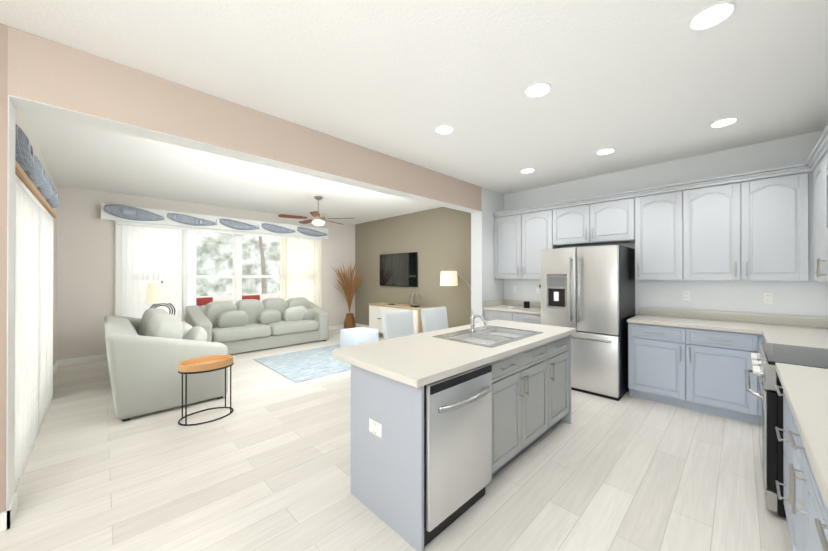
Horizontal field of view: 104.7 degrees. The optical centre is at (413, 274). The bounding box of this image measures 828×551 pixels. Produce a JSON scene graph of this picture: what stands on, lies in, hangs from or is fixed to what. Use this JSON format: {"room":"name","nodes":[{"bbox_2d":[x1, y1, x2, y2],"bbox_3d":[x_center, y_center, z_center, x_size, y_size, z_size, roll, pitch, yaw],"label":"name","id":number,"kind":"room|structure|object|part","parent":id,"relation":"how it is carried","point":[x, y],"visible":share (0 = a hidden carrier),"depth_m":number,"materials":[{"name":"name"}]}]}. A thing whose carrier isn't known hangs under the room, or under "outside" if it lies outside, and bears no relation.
{"room":"living room and kitchen","nodes":[
{"label":"living room and kitchen","id":0,"kind":"room"},
{"bbox_2d":[0,23,16,531],"bbox_3d":[-3.143,0.012,1.124,2.186,2.848,0.219,0,0,-44],"label":"wall","id":1,"kind":"structure","parent":0,"point":[8,502],"depth_m":1.81,"materials":[{"name":"beige paint"}]},
{"bbox_2d":[16,109,56,365],"bbox_3d":[-4.125,0.018,3.392,0.150,2.850,4.400,0,0,-44],"label":"wall","id":2,"kind":"structure","parent":0,"point":[21,123],"depth_m":4.65,"materials":[{"name":"beige paint"}]},
{"bbox_2d":[15,124,58,217],"bbox_3d":[-3.421,-0.827,2.894,0.149,0.297,2.580,0,0,-44],"label":"valance","id":3,"kind":"object","parent":2,"relation":"attached to","point":[31,174],"visible":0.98,"depth_m":2.56,"materials":[{"name":"blue fabric"}]},
{"bbox_2d":[53,360,58,375],"bbox_3d":[-4.971,1.396,4.371,0.014,0.100,1.810,0,0,-44],"label":"baseboard","id":4,"kind":"structure","parent":2,"relation":"attached to","point":[56,364],"depth_m":4.75,"materials":[{"name":"white wood"}]},
{"bbox_2d":[57,185,354,359],"bbox_3d":[-3.730,0.029,6.959,5.700,2.850,0.150,0,0,-44],"label":"wall","id":5,"kind":"structure","parent":0,"point":[85,269],"depth_m":5.33,"materials":[{"name":"beige paint"}]},
{"bbox_2d":[59,354,107,365],"bbox_3d":[-5.368,1.399,5.240,0.600,0.100,0.014,0,0,-44],"label":"baseboard","id":6,"kind":"structure","parent":5,"relation":"attached to","point":[78,360],"depth_m":5.20,"materials":[{"name":"white wood"}]},
{"bbox_2d":[101,203,327,238],"bbox_3d":[-3.680,-1.037,6.710,4.140,0.260,0.272,0,0,-44],"label":"valance","id":7,"kind":"object","parent":5,"relation":"attached to","point":[131,214],"visible":1,"depth_m":6.21,"materials":[{"name":"fabric"}]},
{"bbox_2d":[115,220,320,314],"bbox_3d":[-3.802,0.244,6.874,3.860,2.420,0.090,0,0,-44],"label":"window","id":8,"kind":"structure","parent":5,"relation":"in","point":[237,276],"depth_m":6.82,"materials":[{"name":"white glass"}]},
{"bbox_2d":[116,221,322,321],"bbox_3d":[-3.708,0.271,6.778,3.840,2.340,0.078,0,0,-44],"label":"curtains","id":9,"kind":"object","parent":8,"relation":"attached to","point":[146,254],"visible":0.54,"depth_m":6.01,"materials":[{"name":"white fabric"}]},
{"bbox_3d":[-3.800,0.244,6.873,3.760,2.320,0.006,0,0,-44],"label":"window glass","id":10,"kind":"part","parent":8,"relation":"part of","materials":[{"name":"clear glass"}]},
{"bbox_2d":[329,325,343,329],"bbox_3d":[-2.003,1.409,8.528,0.970,0.100,0.014,0,0,-44],"label":"baseboard","id":11,"kind":"structure","parent":5,"relation":"attached to","point":[337,326],"depth_m":8.47,"materials":[{"name":"white wood"}]},
{"bbox_2d":[8,26,481,212],"bbox_3d":[-0.682,-1.208,3.541,4.738,0.392,0.205,0,0,-44],"label":"header beam","id":12,"kind":"structure","parent":0,"point":[47,77],"depth_m":2.43,"materials":[{"name":"beige paint"}]},
{"bbox_2d":[0,327,792,550],"bbox_3d":[-1.454,1.503,3.264,7.900,0.120,8.610,0,0,-44],"label":"floor","id":13,"kind":"structure","parent":0,"point":[265,465],"depth_m":2.22,"materials":[{"name":"white wood"}]},
{"bbox_2d":[104,308,227,421],"bbox_3d":[-3.321,0.967,4.203,1.082,0.957,2.300,0,0,-44],"label":"sofa","id":14,"kind":"object","parent":13,"relation":"on","point":[150,350],"visible":0.96,"depth_m":3.34,"materials":[{"name":"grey fabric"}]},
{"bbox_2d":[178,355,233,425],"bbox_3d":[-2.101,1.155,3.241,0.482,0.574,0.362,0,0,-44],"label":"side table","id":15,"kind":"object","parent":13,"relation":"on","point":[204,364],"visible":1,"depth_m":3.17,"materials":[{"name":"brown wood"}]},
{"bbox_2d":[185,297,328,354],"bbox_3d":[-3.075,0.975,6.493,2.450,0.955,1.092,0,0,-44],"label":"sofa","id":16,"kind":"object","parent":13,"relation":"on","point":[244,325],"visible":1,"depth_m":6.18,"materials":[{"name":"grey fabric"}]},
{"bbox_2d":[254,340,379,382],"bbox_3d":[-1.248,1.444,5.702,2.500,0.010,1.650,0,0,-44],"label":"rug","id":17,"kind":"object","parent":13,"relation":"on","point":[301,366],"visible":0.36,"depth_m":5.08,"materials":[{"name":"blue fabric"}]},
{"bbox_2d":[340,327,378,347],"bbox_3d":[-1.009,1.230,5.901,0.520,0.418,0.520,0,0,-44],"label":"chair","id":18,"kind":"object","parent":17,"relation":"on","point":[355,336],"visible":0.5,"depth_m":5.74,"materials":[{"name":"fabric"}]},
{"bbox_2d":[333,262,365,328],"bbox_3d":[-1.653,0.547,8.081,0.862,1.821,0.867,0,0,-44],"label":"vase","id":19,"kind":"object","parent":13,"relation":"on","point":[349,320],"visible":1,"depth_m":8.09,"materials":[{"name":"wicker"}]},
{"bbox_2d":[382,310,413,339],"bbox_3d":[-0.033,0.925,3.401,0.464,1.037,0.499,0,0,-44],"label":"stool","id":20,"kind":"object","parent":13,"relation":"on","point":[395,324],"visible":0.21,"depth_m":3.49,"materials":[{"name":"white fabric"}]},
{"bbox_2d":[368,302,432,333],"bbox_3d":[-0.353,1.072,7.165,0.465,0.765,1.690,0,0,-44],"label":"sideboard","id":21,"kind":"object","parent":13,"relation":"on","point":[377,310],"visible":0.42,"depth_m":7.21,"materials":[{"name":"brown wood"}]},
{"bbox_2d":[388,292,420,306],"bbox_3d":[-0.213,0.534,6.997,0.147,0.308,0.948,0,0,-44],"label":"rings","id":22,"kind":"object","parent":21,"relation":"on","point":[413,305],"visible":1,"depth_m":6.77,"materials":[{"name":"black metal"}]},
{"bbox_2d":[421,306,447,332],"bbox_3d":[0.395,0.926,3.777,0.464,1.037,0.499,0,0,-44],"label":"stool","id":23,"kind":"object","parent":13,"relation":"on","point":[434,318],"visible":0.17,"depth_m":3.86,"materials":[{"name":"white fabric"}]},
{"bbox_2d":[440,268,470,288],"bbox_3d":[0.867,0.666,5.842,0.792,1.568,0.328,0,0,18],"label":"arc floor lamp","id":24,"kind":"object","parent":13,"relation":"on","point":[448,278],"visible":0.67,"depth_m":5.78,"materials":[{"name":"white fabric"}]},
{"bbox_2d":[351,330,575,550],"bbox_3d":[0.580,1.001,2.558,2.079,0.880,0.746,0,0,-44],"label":"kitchen island","id":25,"kind":"object","parent":13,"relation":"on","point":[447,424],"depth_m":1.91,"materials":[{"name":"grey wood"}]},
{"bbox_2d":[369,418,381,437],"bbox_3d":[-0.232,0.918,1.909,0.009,0.082,0.120,0,0,-44],"label":"outlet","id":26,"kind":"object","parent":25,"relation":"attached to","point":[375,424],"depth_m":1.90,"materials":[{"name":"white plastic"}]},
{"bbox_2d":[332,319,575,389],"bbox_3d":[0.487,0.541,2.633,2.170,0.040,0.870,0,0,-44],"label":"island countertop","id":27,"kind":"structure","parent":25,"relation":"on","point":[413,360],"depth_m":2.15,"materials":[{"name":"beige stone"}]},
{"bbox_2d":[469,310,488,330],"bbox_3d":[0.651,0.422,2.967,0.250,0.185,0.194,0,0,-44],"label":"faucet","id":28,"kind":"object","parent":27,"relation":"on","point":[472,323],"depth_m":2.93,"materials":[{"name":"silver metal"}]},
{"bbox_2d":[432,325,542,347],"bbox_3d":[0.651,0.615,2.744,0.844,0.201,0.564,0,0,-44],"label":"sink","id":29,"kind":"object","parent":27,"relation":"in","point":[486,336],"depth_m":2.75,"materials":[{"name":"silver metal"}]},
{"bbox_2d":[424,363,491,546],"bbox_3d":[0.289,1.006,1.847,0.590,0.865,0.135,0,0,-44],"label":"dishwasher","id":30,"kind":"object","parent":25,"relation":"in","point":[457,407],"depth_m":1.79,"materials":[{"name":"silver metal"}]},
{"bbox_2d":[484,312,540,323],"bbox_3d":[1.702,1.009,5.018,0.623,0.880,0.990,0,0,-44],"label":"base cabinet","id":31,"kind":"object","parent":13,"relation":"on","point":[508,316],"depth_m":4.79,"materials":[{"name":"grey wood"}]},
{"bbox_2d":[483,304,540,315],"bbox_3d":[1.693,0.549,5.006,0.654,0.040,0.997,0,0,-44],"label":"countertop","id":32,"kind":"structure","parent":31,"relation":"on","point":[494,307],"depth_m":4.92,"materials":[{"name":"beige stone"}]},
{"bbox_2d":[541,245,634,400],"bbox_3d":[2.281,0.556,4.224,0.880,1.780,0.910,0,0,-44],"label":"fridge","id":33,"kind":"object","parent":13,"relation":"on","point":[588,293],"visible":0.75,"depth_m":3.86,"materials":[{"name":"silver metal"}]},
{"bbox_2d":[628,324,746,421],"bbox_3d":[3.094,1.004,3.594,0.623,0.880,1.035,0,0,-44],"label":"base cabinet","id":34,"kind":"object","parent":13,"relation":"on","point":[695,369],"depth_m":3.35,"materials":[{"name":"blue wood"}]},
{"bbox_2d":[627,316,827,335],"bbox_3d":[3.321,0.543,3.340,0.654,0.040,1.728,0,0,-44],"label":"countertop","id":35,"kind":"structure","parent":34,"relation":"on","point":[663,321],"depth_m":3.28,"materials":[{"name":"beige stone"}]},
{"bbox_2d":[779,390,786,517],"bbox_3d":[2.183,0.998,1.455,0.522,0.880,0.623,0,0,-44],"label":"base cabinet","id":36,"kind":"object","parent":13,"relation":"on","point":[784,429],"depth_m":1.78,"materials":[{"name":"grey wood"}]},
{"bbox_2d":[745,342,827,517],"bbox_3d":[2.591,0.949,1.959,0.760,0.940,0.776,0,0,-44],"label":"range","id":37,"kind":"object","parent":13,"relation":"on","point":[766,358],"visible":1,"depth_m":1.91,"materials":[{"name":"black metal"}]},
{"bbox_2d":[775,363,815,440],"bbox_3d":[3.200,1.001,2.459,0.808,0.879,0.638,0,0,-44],"label":"base cabinet","id":38,"kind":"object","parent":13,"relation":"on","point":[777,387],"depth_m":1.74,"materials":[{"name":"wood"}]},
{"bbox_2d":[763,332,827,348],"bbox_3d":[3.184,0.541,2.455,0.778,0.040,0.653,0,0,-44],"label":"countertop","id":39,"kind":"structure","parent":38,"relation":"on","point":[787,338],"depth_m":2.55,"materials":[{"name":"beige stone"}]},
{"bbox_2d":[787,408,814,550],"bbox_3d":[1.697,0.996,0.980,0.962,0.880,0.623,0,0,-44],"label":"base cabinet","id":40,"kind":"object","parent":13,"relation":"on","point":[800,482],"depth_m":1.27,"materials":[{"name":"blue wood"}]},
{"bbox_2d":[775,362,827,519],"bbox_3d":[0.857,0.534,0.182,4.200,0.040,0.653,0,0,-44],"label":"countertop","id":41,"kind":"structure","parent":40,"relation":"on","point":[805,388],"depth_m":1.23,"materials":[{"name":"beige stone"}]},
{"bbox_2d":[815,488,827,550],"bbox_3d":[1.233,0.995,0.526,0.584,0.880,0.623,0,0,-44],"label":"base cabinet","id":42,"kind":"object","parent":13,"relation":"on","point":[821,522],"depth_m":0.96,"materials":[{"name":"grey wood"}]},
{"bbox_3d":[-4.373,1.149,5.496,0.620,0.600,0.600,0,0,-44],"label":"end table","id":43,"kind":"object","parent":13,"relation":"on","visible":0},
{"bbox_2d":[145,281,177,314],"bbox_3d":[-4.365,0.484,5.533,0.450,0.730,0.450,0,0,-44],"label":"table lamp","id":44,"kind":"object","parent":43,"relation":"on","point":[161,293],"visible":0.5,"depth_m":5.39,"materials":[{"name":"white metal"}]},
{"bbox_2d":[355,207,470,327],"bbox_3d":[-0.100,0.030,7.429,0.150,2.850,4.550,0,0,-44],"label":"wall","id":45,"kind":"structure","parent":0,"point":[438,240],"depth_m":7.01,"materials":[{"name":"beige paint"}]},
{"bbox_2d":[356,323,368,327],"bbox_3d":[-0.106,1.405,7.313,0.014,0.100,4.400,0,0,-44],"label":"baseboard","id":46,"kind":"structure","parent":45,"relation":"attached to","point":[357,325],"depth_m":8.65,"materials":[{"name":"white wood"}]},
{"bbox_2d":[380,252,416,286],"bbox_3d":[-0.390,-0.104,7.573,0.052,0.780,1.320,0,0,-44],"label":"wall-mounted tv","id":47,"kind":"object","parent":45,"relation":"attached to","point":[398,269],"visible":0.98,"depth_m":7.49,"materials":[{"name":"black plastic"}]},
{"bbox_2d":[0,0,827,223],"bbox_3d":[-1.454,-1.467,3.274,7.900,0.120,8.610,0,0,-44],"label":"ceiling","id":48,"kind":"structure","parent":0,"point":[637,83],"depth_m":2.35,"materials":[{"name":"white paint"}]},
{"bbox_2d":[278,196,345,225],"bbox_3d":[-1.763,-1.138,5.799,1.289,0.522,1.243,0,0,-44],"label":"ceiling fan","id":49,"kind":"object","parent":48,"relation":"hanging from","point":[318,218],"visible":1,"depth_m":5.68,"materials":[{"name":"brown metal"}]},
{"bbox_2d":[435,125,453,133],"bbox_3d":[0.294,-1.404,3.101,0.189,0.016,0.189,0,0,1],"label":"recessed light","id":50,"kind":"object","parent":48,"relation":"in","point":[441,129],"depth_m":3.10,"materials":[{"name":"white"}]},
{"bbox_2d":[520,168,534,172],"bbox_3d":[1.539,-1.400,4.317,0.189,0.016,0.189,0,0,1],"label":"recessed light","id":51,"kind":"object","parent":48,"relation":"in","point":[528,170],"depth_m":4.31,"materials":[{"name":"white"}]},
{"bbox_2d":[525,82,550,96],"bbox_3d":[0.944,-1.406,2.435,0.189,0.016,0.189,0,0,1],"label":"recessed light","id":52,"kind":"object","parent":48,"relation":"in","point":[538,89],"depth_m":2.43,"materials":[{"name":"white"}]},
{"bbox_2d":[596,148,614,154],"bbox_3d":[2.189,-1.402,3.651,0.189,0.016,0.189,0,0,1],"label":"recessed light","id":53,"kind":"object","parent":48,"relation":"in","point":[605,151],"depth_m":3.65,"materials":[{"name":"white"}]},
{"bbox_2d":[689,0,735,29],"bbox_3d":[1.622,-1.408,1.742,0.189,0.016,0.189,0,0,1],"label":"recessed light","id":54,"kind":"object","parent":48,"relation":"in","point":[711,15],"depth_m":1.74,"materials":[{"name":"white"}]},
{"bbox_2d":[710,117,737,127],"bbox_3d":[2.867,-1.404,2.957,0.189,0.016,0.189,0,0,1],"label":"recessed light","id":55,"kind":"object","parent":48,"relation":"in","point":[726,121],"depth_m":2.95,"materials":[{"name":"white"}]},
{"bbox_2d":[471,187,503,322],"bbox_3d":[1.260,0.025,5.434,0.688,2.848,0.205,0,0,-44],"label":"wall","id":56,"kind":"structure","parent":0,"point":[486,285],"depth_m":5.23,"materials":[{"name":"white paint"}]},
{"bbox_2d":[483,300,502,307],"bbox_3d":[1.352,0.479,5.356,0.613,0.098,0.020,0,0,-44],"label":"backsplash","id":57,"kind":"structure","parent":56,"relation":"attached to","point":[487,304],"depth_m":5.25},
{"bbox_2d":[504,130,827,317],"bbox_3d":[2.908,0.021,4.349,0.150,2.850,4.060,0,0,-44],"label":"wall","id":58,"kind":"structure","parent":0,"point":[808,299],"depth_m":3.74,"materials":[{"name":"white paint"}]},
{"bbox_2d":[494,208,555,278],"bbox_3d":[1.802,-0.452,5.135,0.323,1.060,0.970,0,0,-44],"label":"upper cabinet","id":59,"kind":"object","parent":58,"relation":"attached to","point":[519,237],"depth_m":5.03,"materials":[{"name":"grey wood"}]},
{"bbox_2d":[513,286,540,293],"bbox_3d":[1.865,0.259,5.294,0.009,0.115,0.472,0,0,-44],"label":"outlet","id":60,"kind":"object","parent":58,"relation":"attached to","point":[538,289],"depth_m":5.17,"materials":[{"name":"white plastic"}]},
{"bbox_2d":[551,192,634,247],"bbox_3d":[2.494,-0.704,4.427,0.323,0.560,1.010,0,0,-44],"label":"upper cabinet","id":61,"kind":"object","parent":58,"relation":"attached to","point":[609,220],"depth_m":4.28,"materials":[{"name":"grey wood"}]},
{"bbox_2d":[631,188,674,279],"bbox_3d":[3.029,-0.456,3.879,0.323,1.060,0.522,0,0,-44],"label":"upper cabinet","id":62,"kind":"object","parent":58,"relation":"attached to","point":[654,241],"depth_m":3.80,"materials":[{"name":"grey wood"}]},
{"bbox_2d":[503,300,827,327],"bbox_3d":[2.862,0.475,4.265,0.019,0.098,3.692,0,0,-44],"label":"backsplash","id":63,"kind":"structure","parent":58,"relation":"attached to","point":[748,318],"depth_m":3.57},
{"bbox_2d":[682,291,772,303],"bbox_3d":[3.510,0.254,3.609,0.009,0.115,0.732,0,0,-44],"label":"outlet","id":64,"kind":"object","parent":58,"relation":"attached to","point":[767,297],"depth_m":3.39,"materials":[{"name":"white plastic"}]},
{"bbox_2d":[675,168,810,281],"bbox_3d":[3.463,-0.457,3.435,0.323,1.060,0.966,0,0,-44],"label":"upper cabinet","id":65,"kind":"object","parent":58,"relation":"attached to","point":[768,225],"depth_m":3.27,"materials":[{"name":"grey wood"}]},
{"bbox_2d":[811,152,827,282],"bbox_3d":[3.419,-0.460,2.457,1.104,1.060,0.324,0,0,-44],"label":"upper cabinet","id":66,"kind":"object","parent":0,"relation":"attached to","point":[819,243],"depth_m":2.77,"materials":[{"name":"grey wood"}]},
{"bbox_2d":[823,124,827,235],"bbox_3d":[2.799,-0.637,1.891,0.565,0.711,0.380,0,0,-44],"label":"upper cabinet","id":67,"kind":"object","parent":0,"relation":"attached to","point":[825,133],"depth_m":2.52,"materials":[{"name":"grey wood"}]},
{"bbox_3d":[-3.528,0.411,2.787,0.100,2.060,2.380,0,0,-44],"label":"window","id":68,"kind":"structure","parent":0,"visible":0},
{"bbox_2d":[14,174,53,491],"bbox_3d":[-3.435,0.379,2.877,0.081,2.095,2.440,0,0,-44],"label":"curtain","id":69,"kind":"object","parent":68,"relation":"attached to","point":[34,240],"visible":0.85,"depth_m":2.62,"materials":[{"name":"white fabric"}]},
{"bbox_3d":[-12.106,1.697,16.029,85.000,0.170,80.000,0,0,-44],"label":"lawn","id":70,"kind":"structure","parent":0,"visible":0},
{"bbox_2d":[178,231,279,295],"bbox_3d":[-3.330,-8.385,10.654,90.000,20.300,40.000,0,0,-44],"label":"trees","id":71,"kind":"object","parent":70,"relation":"on","point":[245,240],"depth_m":15.17,"materials":[{"name":"green plant"}]},
{"bbox_3d":[-6.105,1.529,7.024,17.000,0.110,3.270,0,0,-44],"label":"patio slab","id":72,"kind":"object","parent":70,"relation":"on","visible":0},
{"bbox_2d":[196,297,212,305],"label":"patio chairs","id":73,"kind":"object","parent":72,"relation":"on","point":[209,299],"depth_m":7.89,"materials":[{"name":"red fabric"}]},
{"bbox_2d":[196,293,279,301],"bbox_3d":[-6.212,1.054,6.992,17.200,0.840,3.370,0,0,-44],"label":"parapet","id":74,"kind":"object","parent":72,"relation":"on","point":[266,296],"depth_m":9.71,"materials":[{"name":"white"}]},
{"bbox_2d":[242,295,259,300],"label":"patio chairs","id":75,"kind":"object","parent":72,"relation":"on","point":[249,297],"depth_m":8.78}
]}

